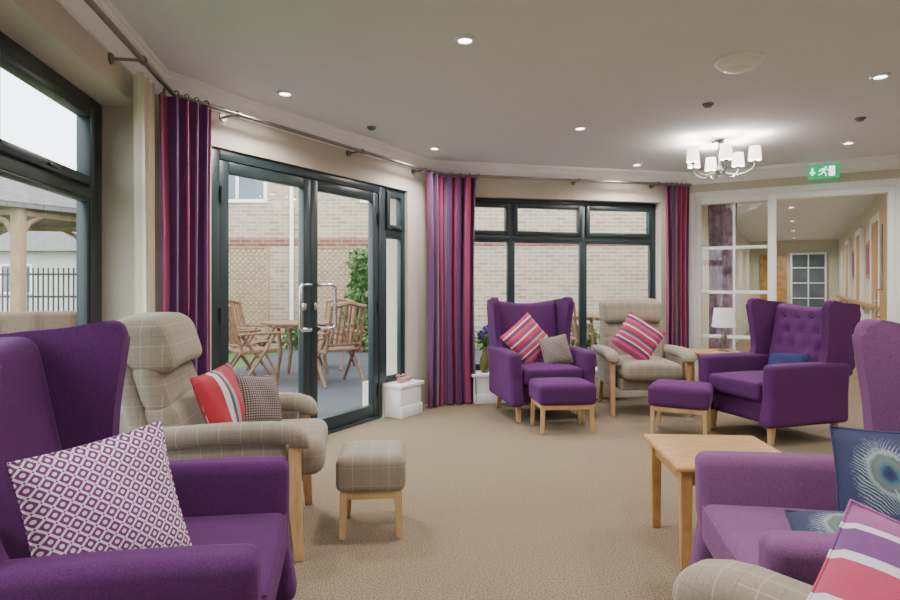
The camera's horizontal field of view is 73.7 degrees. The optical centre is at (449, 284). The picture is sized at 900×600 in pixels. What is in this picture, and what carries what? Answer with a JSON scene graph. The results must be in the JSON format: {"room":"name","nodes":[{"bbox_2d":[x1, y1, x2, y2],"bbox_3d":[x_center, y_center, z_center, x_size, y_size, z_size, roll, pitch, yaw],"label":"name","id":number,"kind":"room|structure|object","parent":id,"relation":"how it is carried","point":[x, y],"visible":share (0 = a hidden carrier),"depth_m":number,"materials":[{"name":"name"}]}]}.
{"room":"care facility","nodes":[
{"label":"care facility","id":0,"kind":"room"},
{"bbox_2d":[0,0,133,433],"bbox_3d":[-1.425,-0.025,0.729,0.301,2.450,5.792,0,0,-10],"label":"wall","id":1,"kind":"structure","parent":0,"point":[45,29],"depth_m":3.22,"materials":[{"name":"beige paint"}]},
{"bbox_2d":[0,31,101,325],"bbox_3d":[-1.651,-0.050,1.750,0.106,1.860,3.080,0,0,-10],"label":"window","id":2,"kind":"structure","parent":1,"relation":"in","point":[83,184],"depth_m":3.03,"materials":[{"name":"grey metal"}]},
{"bbox_2d":[84,0,691,187],"bbox_3d":[-0.241,-1.100,3.639,2.515,0.056,7.943,0,0,27],"label":"pole","id":3,"kind":"object","parent":1,"relation":"attached to","point":[140,58],"visible":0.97,"depth_m":4.05,"materials":[{"name":"grey metal"}]},
{"bbox_2d":[133,71,154,314],"bbox_3d":[-1.606,0.048,3.171,0.081,2.265,0.260,0,0,-10],"label":"curtain","id":4,"kind":"object","parent":3,"relation":"hanging from","point":[143,91],"visible":0.61,"depth_m":3.09,"materials":[{"name":"beige fabric"}]},
{"bbox_2d":[159,88,211,375],"bbox_3d":[-1.552,0.026,3.534,0.114,2.308,0.365,0,0,29],"label":"striped curtain","id":5,"kind":"object","parent":3,"relation":"hanging from","point":[184,126],"visible":0.69,"depth_m":3.52,"materials":[{"name":"fabric"}]},
{"bbox_2d":[427,169,475,407],"bbox_3d":[-0.004,0.026,5.971,0.539,2.308,0.187,0,0,-33],"label":"striped curtain","id":6,"kind":"object","parent":3,"relation":"hanging from","point":[450,199],"visible":0.98,"depth_m":5.97,"materials":[{"name":"fabric"}]},
{"bbox_2d":[665,182,689,347],"bbox_3d":[2.490,0.026,6.565,0.306,2.308,0.090,0,0,-13],"label":"striped curtain","id":7,"kind":"object","parent":3,"relation":"hanging from","point":[676,197],"visible":0.84,"depth_m":6.57,"materials":[{"name":"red fabric"}]},
{"bbox_2d":[56,0,899,184],"bbox_3d":[1.762,-1.188,2.385,7.033,0.126,8.770,0,0,0],"label":"trim","id":8,"kind":"structure","parent":1,"relation":"attached to","point":[79,10],"depth_m":5.01,"materials":[{"name":"white paint"}]},
{"bbox_2d":[154,94,427,416],"bbox_3d":[-1.085,-0.025,4.869,0.250,2.450,3.221,0,0,31],"label":"wall","id":9,"kind":"structure","parent":0,"point":[237,135],"depth_m":5.45,"materials":[{"name":"beige paint"}]},
{"bbox_2d":[219,160,312,418],"bbox_3d":[-1.283,0.172,4.298,0.168,1.995,0.849,0,0,31],"label":"door","id":10,"kind":"structure","parent":9,"relation":"in","point":[226,168],"depth_m":4.47,"materials":[{"name":"grey metal"}]},
{"bbox_2d":[211,147,383,433],"bbox_3d":[-1.123,0.150,4.699,0.140,2.100,1.850,0,0,31],"label":"door frame","id":11,"kind":"structure","parent":9,"relation":"attached to","point":[217,154],"depth_m":4.25,"materials":[{"name":"grey metal"}]},
{"bbox_2d":[310,179,379,429],"bbox_3d":[-0.842,0.172,5.034,0.168,1.995,0.859,0,0,31],"label":"door","id":12,"kind":"structure","parent":9,"relation":"in","point":[335,420],"depth_m":5.08,"materials":[{"name":"grey metal"}]},
{"bbox_2d":[384,187,404,382],"bbox_3d":[-0.537,0.000,5.631,0.105,1.800,0.350,0,0,31],"label":"window","id":13,"kind":"structure","parent":9,"relation":"in","point":[396,232],"depth_m":5.71,"materials":[{"name":"grey metal"}]},
{"bbox_2d":[384,379,423,418],"bbox_3d":[-0.445,1.050,5.566,0.250,0.300,0.365,0,0,31],"label":"trim","id":14,"kind":"structure","parent":9,"relation":"attached to","point":[402,400],"depth_m":5.44,"materials":[{"name":"white paint"}]},
{"bbox_2d":[396,374,405,382],"bbox_3d":[-0.454,0.859,5.504,0.111,0.076,0.050,0,0,29],"label":"bird ornament","id":15,"kind":"object","parent":14,"relation":"on","point":[399,379],"visible":1,"depth_m":5.48,"materials":[{"name":"pink ceramic"}]},
{"bbox_2d":[400,373,411,381],"bbox_3d":[-0.408,0.859,5.574,0.111,0.076,0.050,0,0,-11],"label":"bird ornament","id":16,"kind":"object","parent":14,"relation":"on","point":[408,378],"visible":0.82,"depth_m":5.56,"materials":[{"name":"pink ceramic"}]},
{"bbox_2d":[110,0,899,171],"bbox_3d":[1.757,-1.310,2.391,7.443,0.120,9.183,0,0,0],"label":"ceiling","id":17,"kind":"structure","parent":0,"point":[639,75],"depth_m":3.53,"materials":[{"name":"paint"}]},
{"bbox_2d":[277,90,292,96],"bbox_3d":[-1.070,-1.242,3.890,0.104,0.015,0.104,0,0,0],"label":"recessed light","id":18,"kind":"object","parent":17,"relation":"in","point":[285,93],"visible":1,"depth_m":3.87,"materials":[{"name":"white paint"}]},
{"bbox_2d":[367,126,375,130],"bbox_3d":[-0.620,-1.237,4.750,0.074,0.026,0.074,0,0,0],"label":"ceiling sensor","id":19,"kind":"object","parent":17,"relation":"attached to","point":[371,128],"visible":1,"depth_m":4.73,"materials":[{"name":"grey plastic"}]},
{"bbox_2d":[429,146,439,149],"bbox_3d":[-0.140,-1.242,5.450,0.104,0.015,0.104,0,0,0],"label":"recessed light","id":20,"kind":"object","parent":17,"relation":"in","point":[431,147],"visible":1,"depth_m":5.42,"materials":[{"name":"white paint"}]},
{"bbox_2d":[455,34,474,44],"bbox_3d":[0.076,-1.242,3.040,0.104,0.015,0.104,0,0,0],"label":"recessed light","id":21,"kind":"object","parent":17,"relation":"in","point":[464,39],"visible":1,"depth_m":3.03,"materials":[{"name":"white paint"}]},
{"bbox_2d":[573,125,586,130],"bbox_3d":[1.030,-1.242,4.750,0.104,0.015,0.104,0,0,0],"label":"recessed light","id":22,"kind":"object","parent":17,"relation":"in","point":[578,128],"visible":1,"depth_m":4.73,"materials":[{"name":"white paint"}]},
{"bbox_2d":[702,102,713,107],"bbox_3d":[1.780,-1.237,4.140,0.074,0.026,0.074,0,0,0],"label":"ceiling sensor","id":23,"kind":"object","parent":17,"relation":"attached to","point":[708,104],"visible":1,"depth_m":4.12,"materials":[{"name":"grey plastic"}]},
{"bbox_2d":[686,138,761,179],"bbox_3d":[2.286,-1.083,5.184,0.582,0.335,0.587,0,0,0],"label":"chandelier","id":24,"kind":"object","parent":17,"relation":"hanging from","point":[725,154],"visible":1,"depth_m":5.09,"materials":[{"name":"silver metal"}]},
{"bbox_2d":[714,50,764,73],"bbox_3d":[1.600,-1.213,3.320,0.252,0.074,0.252,0,0,0],"label":"ceiling vent","id":25,"kind":"object","parent":17,"relation":"in","point":[738,62],"visible":1,"depth_m":3.26,"materials":[{"name":"white paint"}]},
{"bbox_2d":[808,159,839,179],"bbox_3d":[3.746,-1.158,6.016,0.272,0.184,0.032,0,0,30],"label":"exit sign","id":26,"kind":"object","parent":17,"relation":"hanging from","point":[825,170],"visible":1,"depth_m":6.01,"materials":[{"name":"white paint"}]},
{"bbox_2d":[841,141,855,144],"bbox_3d":[3.480,-1.242,5.240,0.104,0.015,0.104,0,0,0],"label":"recessed light","id":27,"kind":"object","parent":17,"relation":"in","point":[844,142],"visible":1,"depth_m":5.22,"materials":[{"name":"white paint"}]},
{"bbox_2d":[854,117,865,121],"bbox_3d":[3.070,-1.237,4.490,0.074,0.026,0.074,0,0,0],"label":"ceiling sensor","id":28,"kind":"object","parent":17,"relation":"attached to","point":[858,119],"visible":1,"depth_m":4.47,"materials":[{"name":"grey plastic"}]},
{"bbox_2d":[870,72,890,79],"bbox_3d":[2.560,-1.242,3.570,0.104,0.015,0.104,0,0,0],"label":"recessed light","id":29,"kind":"object","parent":17,"relation":"in","point":[878,76],"visible":1,"depth_m":3.56,"materials":[{"name":"white paint"}]},
{"bbox_2d":[438,175,687,371],"bbox_3d":[1.212,-0.025,6.557,3.157,2.450,0.250,0,0,-13],"label":"wall","id":30,"kind":"structure","parent":0,"point":[501,188],"depth_m":6.52,"materials":[{"name":"beige paint"}]},
{"bbox_2d":[474,198,655,369],"bbox_3d":[1.088,-0.010,6.520,2.540,1.820,0.105,0,0,-13],"label":"window","id":31,"kind":"structure","parent":30,"relation":"in","point":[510,235],"depth_m":6.58,"materials":[{"name":"grey metal"}]},
{"bbox_2d":[471,367,695,403],"bbox_3d":[1.435,1.050,6.455,2.545,0.300,0.290,0,0,-13],"label":"trim","id":32,"kind":"structure","parent":30,"relation":"attached to","point":[483,395],"depth_m":6.08,"materials":[{"name":"white paint"}]},
{"bbox_2d":[477,324,488,372],"bbox_3d":[0.378,0.650,6.166,0.184,0.501,0.169,0,0,32],"label":"flower vase","id":33,"kind":"object","parent":32,"relation":"on","point":[484,362],"visible":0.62,"depth_m":6.13,"materials":[{"name":"green ceramic"}]},
{"bbox_2d":[288,331,863,599],"bbox_3d":[4.698,1.250,7.346,12.906,0.100,18.693,0,0,0],"label":"floor","id":34,"kind":"structure","parent":0,"point":[494,507],"depth_m":3.21,"materials":[{"name":"beige carpet"}]},
{"bbox_2d":[0,320,296,599],"bbox_3d":[-0.909,0.657,1.615,0.911,1.085,0.813,0,0,-10],"label":"chair","id":35,"kind":"object","parent":34,"relation":"on","point":[61,389],"visible":0.77,"depth_m":1.74,"materials":[{"name":"purple fabric"}]},
{"bbox_2d":[6,421,191,556],"bbox_3d":[-0.854,0.565,1.499,0.174,0.377,0.378,0,0,29],"label":"cushion","id":36,"kind":"object","parent":35,"relation":"on","point":[118,492],"visible":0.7,"depth_m":1.45,"materials":[{"name":"fabric"}]},
{"bbox_2d":[183,513,286,599],"bbox_3d":[-0.796,0.787,1.635,0.640,0.165,0.545,0,0,-10],"label":"seat cushion","id":37,"kind":"object","parent":35,"relation":"on","point":[267,532],"depth_m":1.74,"materials":[{"name":"purple fabric"}]},
{"bbox_2d":[116,312,327,561],"bbox_3d":[-1.081,0.665,2.891,0.954,1.070,0.823,0,0,-10],"label":"lounge chair","id":38,"kind":"object","parent":34,"relation":"on","point":[163,347],"visible":0.66,"depth_m":2.58,"materials":[{"name":"beige fabric"}]},
{"bbox_2d":[132,360,196,409],"bbox_3d":[-1.335,0.442,2.847,0.169,0.249,0.600,0,0,-10],"label":"cushion","id":39,"kind":"object","parent":38,"relation":"on","point":[156,384],"depth_m":2.58,"materials":[{"name":"beige fabric"}]},
{"bbox_2d":[145,389,205,426],"bbox_3d":[-1.274,0.627,2.858,0.198,0.279,0.600,0,0,-10],"label":"lumbar cushion","id":40,"kind":"object","parent":38,"relation":"on","point":[178,407],"depth_m":2.61,"materials":[{"name":"beige fabric"}]},
{"bbox_2d":[190,362,244,423],"bbox_3d":[-1.080,0.560,2.860,0.156,0.347,0.361,0,0,8],"label":"cushion","id":41,"kind":"object","parent":38,"relation":"on","point":[217,392],"visible":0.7,"depth_m":2.79,"materials":[{"name":"red fabric"}]},
{"bbox_2d":[236,374,282,421],"bbox_3d":[-0.970,0.585,3.040,0.152,0.292,0.302,0,0,39],"label":"cushion","id":42,"kind":"object","parent":38,"relation":"on","point":[260,394],"visible":0.66,"depth_m":3.01,"materials":[{"name":"brown fabric"}]},
{"bbox_2d":[281,418,327,474],"bbox_3d":[-0.944,0.779,2.915,0.675,0.177,0.540,0,0,-10],"label":"seat cushion","id":43,"kind":"object","parent":38,"relation":"on","point":[313,457],"depth_m":2.74,"materials":[{"name":"beige fabric"}]},
{"bbox_2d":[336,440,405,539],"bbox_3d":[-0.385,0.996,2.980,0.330,0.408,0.340,0,0,-4],"label":"footstool","id":44,"kind":"object","parent":34,"relation":"on","point":[365,469],"visible":1,"depth_m":2.82,"materials":[{"name":"beige fabric"}]},
{"bbox_2d":[336,440,405,491],"bbox_3d":[-0.385,0.886,2.980,0.330,0.188,0.340,0,0,-4],"label":"cushion","id":45,"kind":"object","parent":44,"relation":"on","point":[361,465],"depth_m":2.82,"materials":[{"name":"beige fabric"}]},
{"bbox_2d":[487,297,595,422],"bbox_3d":[0.824,0.657,5.649,0.813,1.085,0.911,0,0,-12],"label":"chair","id":46,"kind":"object","parent":34,"relation":"on","point":[509,378],"visible":0.66,"depth_m":5.59,"materials":[{"name":"purple fabric"}]},
{"bbox_2d":[500,312,548,363],"bbox_3d":[0.720,0.510,5.561,0.531,0.515,0.176,0,0,-23],"label":"cushion","id":47,"kind":"object","parent":46,"relation":"on","point":[522,338],"visible":0.82,"depth_m":5.50,"materials":[{"name":"fabric"}]},
{"bbox_2d":[522,360,582,384],"bbox_3d":[0.847,0.787,5.537,0.545,0.165,0.640,0,0,-12],"label":"seat cushion","id":48,"kind":"object","parent":46,"relation":"on","point":[537,369],"depth_m":5.25,"materials":[{"name":"purple fabric"}]},
{"bbox_2d":[538,334,573,363],"bbox_3d":[0.970,0.600,5.499,0.318,0.300,0.136,0,0,-7],"label":"cushion","id":49,"kind":"object","parent":46,"relation":"on","point":[555,349],"visible":0.88,"depth_m":5.46,"materials":[{"name":"fabric"}]},
{"bbox_2d":[529,377,595,434],"bbox_3d":[0.930,0.991,5.000,0.480,0.418,0.400,0,0,-6],"label":"footstool","id":50,"kind":"object","parent":34,"relation":"on","point":[550,393],"visible":1,"depth_m":4.82,"materials":[{"name":"purple fabric"}]},
{"bbox_2d":[529,377,595,405],"bbox_3d":[0.930,0.876,5.000,0.480,0.188,0.400,0,0,-6],"label":"cushion","id":51,"kind":"object","parent":50,"relation":"on","point":[550,391],"depth_m":4.82,"materials":[{"name":"purple fabric"}]},
{"bbox_2d":[592,298,696,416],"bbox_3d":[1.841,0.665,5.852,0.823,1.070,0.954,0,0,1],"label":"lounge chair","id":52,"kind":"object","parent":34,"relation":"on","point":[617,368],"visible":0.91,"depth_m":5.67,"materials":[{"name":"beige fabric"}]},
{"bbox_2d":[601,320,660,337],"bbox_3d":[1.846,0.442,6.110,0.600,0.249,0.169,0,0,1],"label":"cushion","id":53,"kind":"object","parent":52,"relation":"on","point":[609,328],"depth_m":6.05,"materials":[{"name":"beige fabric"}]},
{"bbox_2d":[602,336,663,357],"bbox_3d":[1.845,0.627,6.047,0.600,0.279,0.198,0,0,1],"label":"lumbar cushion","id":54,"kind":"object","parent":52,"relation":"on","point":[659,351],"depth_m":5.98,"materials":[{"name":"beige fabric"}]},
{"bbox_2d":[610,311,665,359],"bbox_3d":[1.760,0.500,5.619,0.530,0.506,0.186,0,0,7],"label":"cushion","id":55,"kind":"object","parent":52,"relation":"on","point":[639,339],"visible":0.94,"depth_m":5.58,"materials":[{"name":"fabric"}]},
{"bbox_2d":[616,355,682,380],"bbox_3d":[1.838,0.779,5.713,0.540,0.177,0.675,0,0,1],"label":"seat cushion","id":56,"kind":"object","parent":52,"relation":"on","point":[628,368],"depth_m":5.39,"materials":[{"name":"beige fabric"}]},
{"bbox_2d":[648,379,712,434],"bbox_3d":[1.870,0.991,4.860,0.460,0.418,0.400,0,0,28],"label":"footstool","id":57,"kind":"object","parent":34,"relation":"on","point":[665,395],"visible":0.96,"depth_m":4.71,"materials":[{"name":"purple fabric"}]},
{"bbox_2d":[648,379,712,410],"bbox_3d":[1.870,0.876,4.860,0.460,0.188,0.400,0,0,28],"label":"cushion","id":58,"kind":"object","parent":57,"relation":"on","point":[663,394],"depth_m":4.71,"materials":[{"name":"purple fabric"}]},
{"bbox_2d":[643,434,781,570],"bbox_3d":[1.225,0.975,2.735,0.540,0.450,0.560,0,0,4],"label":"side table","id":59,"kind":"object","parent":34,"relation":"on","point":[677,452],"visible":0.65,"depth_m":2.75,"materials":[{"name":"brown wood"}]},
{"bbox_2d":[689,348,739,381],"bbox_3d":[2.660,0.930,6.020,0.460,0.540,0.440,0,0,8],"label":"side table","id":60,"kind":"object","parent":34,"relation":"on","point":[698,351],"visible":0.32,"depth_m":6.04,"materials":[{"name":"brown wood"}]},
{"bbox_2d":[711,308,736,351],"bbox_3d":[2.740,0.445,6.000,0.230,0.430,0.230,0,0,0],"label":"table lamp","id":61,"kind":"object","parent":60,"relation":"on","point":[723,318],"visible":1,"depth_m":5.92,"materials":[{"name":"white fabric"}]},
{"bbox_2d":[672,559,812,599],"bbox_3d":[0.496,0.665,0.823,0.823,1.070,0.954,0,0,-37],"label":"lounge chair","id":62,"kind":"object","parent":34,"relation":"on","point":[706,579],"visible":1,"depth_m":1.23,"materials":[{"name":"beige fabric"}]},
{"bbox_2d":[806,499,899,599],"bbox_3d":[0.765,0.585,0.925,0.300,0.351,0.450,0,0,-40],"label":"cushion","id":63,"kind":"object","parent":62,"relation":"on","point":[862,562],"visible":1,"depth_m":1.04,"materials":[{"name":"fabric"}]},
{"bbox_2d":[698,298,860,446],"bbox_3d":[2.628,0.657,4.849,0.911,1.085,0.813,0,0,-17],"label":"chair","id":64,"kind":"object","parent":34,"relation":"on","point":[814,391],"visible":0.97,"depth_m":4.58,"materials":[{"name":"purple fabric"}]},
{"bbox_2d":[709,370,762,400],"bbox_3d":[2.519,0.787,4.815,0.640,0.165,0.545,0,0,-17],"label":"seat cushion","id":65,"kind":"object","parent":64,"relation":"on","point":[747,385],"depth_m":4.73,"materials":[{"name":"purple fabric"}]},
{"bbox_2d":[767,353,809,364],"bbox_3d":[2.660,0.655,4.760,0.212,0.226,0.305,0,0,-40],"label":"cushion","id":66,"kind":"object","parent":64,"relation":"on","point":[775,358],"visible":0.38,"depth_m":4.76,"materials":[{"name":"blue fabric"}]},
{"bbox_2d":[689,319,899,585],"bbox_3d":[1.224,0.657,1.685,0.911,1.085,0.813,0,0,10],"label":"chair","id":67,"kind":"object","parent":34,"relation":"on","point":[742,497],"visible":0.55,"depth_m":1.98,"materials":[{"name":"fabric"}]},
{"bbox_2d":[702,504,814,565],"bbox_3d":[1.111,0.787,1.705,0.640,0.165,0.545,0,0,10],"label":"seat cushion","id":68,"kind":"object","parent":67,"relation":"on","point":[729,531],"depth_m":1.83,"materials":[{"name":"fabric"}]},
{"bbox_2d":[784,509,899,532],"bbox_3d":[1.070,0.686,1.520,0.351,0.140,0.334,0,0,21],"label":"cushion","id":69,"kind":"object","parent":67,"relation":"on","point":[814,520],"visible":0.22,"depth_m":1.63,"materials":[{"name":"blue fabric"}]},
{"bbox_2d":[830,426,899,514],"bbox_3d":[1.270,0.580,1.659,0.368,0.357,0.172,0,0,31],"label":"cushion","id":70,"kind":"object","parent":67,"relation":"on","point":[866,462],"visible":0.58,"depth_m":1.70,"materials":[{"name":"blue fabric"}]},
{"bbox_2d":[702,205,750,348],"bbox_3d":[5.534,0.000,11.854,0.100,2.400,11.140,0,0,30],"label":"wall","id":71,"kind":"structure","parent":0,"point":[743,256],"depth_m":12.75,"materials":[{"name":"paint"}]},
{"bbox_2d":[688,169,899,307],"bbox_3d":[4.004,-0.025,6.063,3.000,2.450,0.100,0,0,30],"label":"wall partition","id":72,"kind":"structure","parent":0,"point":[892,173],"depth_m":6.28,"materials":[{"name":"beige paint"}]},
{"bbox_2d":[708,203,736,349],"bbox_3d":[3.124,0.090,6.882,0.313,2.180,0.074,0,0,23],"label":"floral curtain","id":73,"kind":"object","parent":72,"relation":"hanging from","point":[720,216],"visible":0.55,"depth_m":6.89,"materials":[{"name":"fabric"}]},
{"bbox_2d":[701,203,767,349],"bbox_3d":[3.112,0.150,6.578,0.660,2.100,0.040,0,0,30],"label":"window","id":74,"kind":"structure","parent":72,"relation":"in","point":[733,247],"depth_m":6.56,"materials":[{"name":"white paint"}]},
{"bbox_2d":[689,178,899,380],"bbox_3d":[3.562,0.083,6.313,1.945,2.235,0.130,0,0,30],"label":"trim","id":75,"kind":"structure","parent":72,"relation":"attached to","point":[772,195],"depth_m":6.33,"materials":[{"name":"white paint"}]},
{"bbox_2d":[875,205,886,320],"bbox_3d":[4.556,0.188,6.310,0.091,2.015,0.820,0,0,30],"label":"door","id":76,"kind":"structure","parent":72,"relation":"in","point":[882,289],"depth_m":6.38,"materials":[{"name":"brown wood"}]},
{"bbox_2d":[751,239,837,303],"bbox_3d":[9.162,0.000,16.018,2.020,2.400,0.100,0,0,30],"label":"wall","id":77,"kind":"structure","parent":0,"point":[830,246],"depth_m":15.88,"materials":[{"name":"paint"}]},
{"bbox_2d":[760,254,786,302],"bbox_3d":[8.712,0.188,16.167,0.650,2.015,0.092,0,0,30],"label":"door","id":78,"kind":"structure","parent":77,"relation":"in","point":[781,258],"depth_m":16.11,"materials":[{"name":"brown wood"}]},
{"bbox_2d":[790,252,826,306],"bbox_3d":[9.416,0.175,15.767,0.830,2.050,0.060,0,0,30],"label":"window","id":79,"kind":"structure","parent":77,"relation":"in","point":[808,271],"depth_m":15.76,"materials":[{"name":"white paint"}]},
{"bbox_2d":[737,195,877,241],"bbox_3d":[6.941,-1.240,10.950,3.400,0.120,11.300,0,0,30],"label":"ceiling","id":80,"kind":"structure","parent":0,"point":[818,218],"depth_m":10.49,"materials":[{"name":"paint"}]},
{"bbox_2d":[838,194,886,319],"bbox_3d":[7.339,0.000,10.720,0.122,2.400,11.300,0,0,30],"label":"wall","id":81,"kind":"structure","parent":0,"point":[863,221],"depth_m":10.28,"materials":[{"name":"paint"}]},
{"bbox_2d":[845,238,851,303],"bbox_3d":[8.035,0.145,12.136,0.089,2.110,1.030,0,0,30],"label":"door","id":82,"kind":"structure","parent":81,"relation":"in","point":[848,243],"depth_m":11.70,"materials":[{"name":"brown wood"}]},
{"bbox_2d":[852,249,854,279],"bbox_3d":[7.473,-0.375,11.104,0.028,0.550,0.500,0,0,30],"label":"framed picture","id":83,"kind":"object","parent":81,"relation":"attached to","point":[853,251],"visible":0.78,"depth_m":10.99,"materials":[{"name":"paper"}]},
{"bbox_2d":[852,252,853,276],"bbox_3d":[7.464,-0.375,11.110,0.006,0.450,0.400,0,0,30],"label":"print","id":84,"kind":"object","parent":83,"relation":"attached to","point":[852,252],"depth_m":11.09,"materials":[{"name":"pink paper"}]},
{"bbox_2d":[836,295,878,310],"bbox_3d":[7.273,0.282,10.815,0.092,0.075,9.400,0,0,30],"label":"handrail","id":85,"kind":"object","parent":81,"relation":"attached to","point":[862,303],"visible":0.61,"depth_m":9.29,"materials":[{"name":"brown wood"}]},
{"bbox_2d":[855,228,864,320],"bbox_3d":[6.785,0.145,9.971,0.089,2.110,1.030,0,0,30],"label":"door","id":86,"kind":"structure","parent":81,"relation":"in","point":[860,233],"depth_m":9.53,"materials":[{"name":"brown wood"}]},
{"bbox_2d":[866,240,869,277],"bbox_3d":[6.198,-0.375,8.896,0.028,0.550,0.500,0,0,30],"label":"framed picture","id":87,"kind":"object","parent":81,"relation":"attached to","point":[867,242],"visible":0.78,"depth_m":8.76,"materials":[{"name":"brown wood"}]},
{"bbox_2d":[866,244,868,274],"bbox_3d":[6.189,-0.375,8.901,0.006,0.450,0.400,0,0,30],"label":"print","id":88,"kind":"object","parent":87,"relation":"attached to","point":[867,245],"depth_m":8.83,"materials":[{"name":"pink paper"}]},
{"bbox_2d":[870,211,878,318],"bbox_3d":[5.535,0.145,7.806,0.089,2.110,1.030,0,0,30],"label":"door","id":89,"kind":"structure","parent":81,"relation":"in","point":[874,221],"depth_m":7.91,"materials":[{"name":"brown wood"}]},
{"label":"outside","id":90,"kind":"structure","parent":0,"visible":0},
{"bbox_2d":[229,348,590,434],"bbox_3d":[-26.000,1.380,20.000,68.000,0.240,80.000,0,0,0],"label":"ground","id":91,"kind":"structure","parent":90,"point":[240,363],"depth_m":10.43,"materials":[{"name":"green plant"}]},
{"bbox_2d":[0,176,75,311],"bbox_3d":[-7.200,-0.315,9.600,3.900,3.150,3.378,0,0,0],"label":"gazebo","id":92,"kind":"object","parent":91,"relation":"on","point":[24,208],"visible":0.29,"depth_m":8.52,"materials":[{"name":"grey wood"}]},
{"bbox_2d":[0,231,75,311],"bbox_3d":[-17.000,-1.190,27.500,11.000,4.900,8.000,0,0,0],"label":"house","id":93,"kind":"structure","parent":91,"relation":"on","point":[45,249],"depth_m":24.00,"materials":[{"name":"grey"}]},
{"bbox_2d":[0,268,75,311],"bbox_3d":[-10.106,0.460,11.800,9.811,1.600,0.040,0,0,0],"label":"metal fence","id":94,"kind":"object","parent":91,"relation":"on","point":[2,273],"visible":0.21,"depth_m":11.79,"materials":[{"name":"metal"}]},
{"bbox_2d":[229,246,268,347],"bbox_3d":[-4.000,0.245,11.005,1.360,1.910,0.050,0,0,0],"label":"trellis","id":95,"kind":"object","parent":91,"relation":"on","point":[250,248],"visible":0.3,"depth_m":10.99,"materials":[{"name":"wood"}]},
{"bbox_2d":[281,328,297,349],"bbox_3d":[-2.881,0.999,11.507,0.756,0.554,0.625,0,0,0],"label":"shrub","id":96,"kind":"object","parent":91,"relation":"on","point":[285,339],"visible":0.34,"depth_m":11.34,"materials":[{"name":"green plant"}]},
{"bbox_2d":[234,350,596,417],"bbox_3d":[0.450,1.239,7.250,7.100,0.038,8.100,0,0,0],"label":"patio","id":97,"kind":"structure","parent":91,"relation":"on","point":[340,394],"depth_m":7.91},
{"bbox_2d":[0,311,75,333],"bbox_3d":[-3.495,0.710,4.736,1.100,1.020,0.730,0,0,-20],"label":"wicker sofa","id":98,"kind":"object","parent":97,"relation":"on","point":[10,322],"visible":0.02,"depth_m":4.49,"materials":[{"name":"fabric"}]},
{"bbox_2d":[229,299,275,375],"bbox_3d":[-2.806,0.713,8.318,0.658,1.037,0.580,0,0,18],"label":"garden chair","id":99,"kind":"object","parent":97,"relation":"on","point":[231,302],"visible":0.51,"depth_m":8.47,"materials":[{"name":"brown wood"}]},
{"bbox_2d":[229,305,281,384],"bbox_3d":[-2.491,0.713,7.309,0.580,1.037,0.658,0,0,45],"label":"garden chair","id":100,"kind":"object","parent":97,"relation":"on","point":[234,336],"visible":0.76,"depth_m":7.15,"materials":[{"name":"brown wood"}]},
{"bbox_2d":[260,320,342,380],"bbox_3d":[-1.950,0.854,7.950,0.976,0.739,1.000,0,0,0],"label":"garden table","id":101,"kind":"object","parent":97,"relation":"on","point":[290,324],"visible":0.61,"depth_m":7.69,"materials":[{"name":"brown wood"}]},
{"bbox_2d":[318,246,355,350],"bbox_3d":[-2.250,0.245,11.005,1.060,1.910,0.050,0,0,0],"label":"trellis","id":102,"kind":"object","parent":97,"relation":"on","point":[319,247],"visible":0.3,"depth_m":10.99,"materials":[{"name":"wood"}]},
{"bbox_2d":[318,298,355,369],"bbox_3d":[-1.738,0.713,8.908,0.580,1.037,0.658,0,0,11],"label":"garden chair","id":103,"kind":"object","parent":97,"relation":"on","point":[342,300],"visible":0.39,"depth_m":9.08,"materials":[{"name":"brown wood"}]},
{"bbox_2d":[318,301,366,388],"bbox_3d":[-1.385,0.713,7.403,0.580,1.037,0.658,0,0,-37],"label":"garden chair","id":104,"kind":"object","parent":97,"relation":"on","point":[336,346],"visible":0.8,"depth_m":7.24,"materials":[{"name":"brown wood"}]},
{"bbox_2d":[336,244,386,350],"bbox_3d":[-1.596,0.248,10.956,1.006,2.035,0.549,0,0,0],"label":"climbing plant","id":105,"kind":"object","parent":97,"relation":"on","point":[361,275],"visible":0.32,"depth_m":10.88,"materials":[{"name":"green plant"}]},
{"bbox_2d":[548,300,592,342],"bbox_3d":[1.719,0.713,8.850,0.580,1.037,0.658,0,0,32],"label":"garden chair","id":106,"kind":"object","parent":97,"relation":"on","point":[573,336],"visible":0.19,"depth_m":8.58,"materials":[{"name":"brown wood"}]},
{"bbox_2d":[573,314,600,349],"bbox_3d":[2.350,0.854,9.600,0.976,0.739,1.000,0,0,-17],"label":"garden table","id":107,"kind":"object","parent":97,"relation":"on","point":[592,317],"visible":0.2,"depth_m":9.27,"materials":[{"name":"brown wood"}]},
{"bbox_2d":[229,175,647,347],"bbox_3d":[-0.250,-2.690,14.000,10.700,7.900,4.800,0,0,0],"label":"brick building","id":108,"kind":"structure","parent":91,"relation":"on","point":[261,213],"depth_m":12.00,"materials":[{"name":"beige brick"}]},
{"bbox_2d":[475,330,488,349],"bbox_3d":[0.755,1.048,11.484,0.647,0.518,0.541,0,0,22],"label":"shrub","id":109,"kind":"object","parent":91,"relation":"on","point":[479,343],"visible":0.09,"depth_m":11.42,"materials":[{"name":"green plant"}]},
{"bbox_2d":[570,326,598,348],"bbox_3d":[2.499,1.010,11.386,0.741,0.585,0.586,0,0,24],"label":"shrub","id":110,"kind":"object","parent":91,"relation":"on","point":[596,336],"visible":0.17,"depth_m":11.26,"materials":[{"name":"green plant"}]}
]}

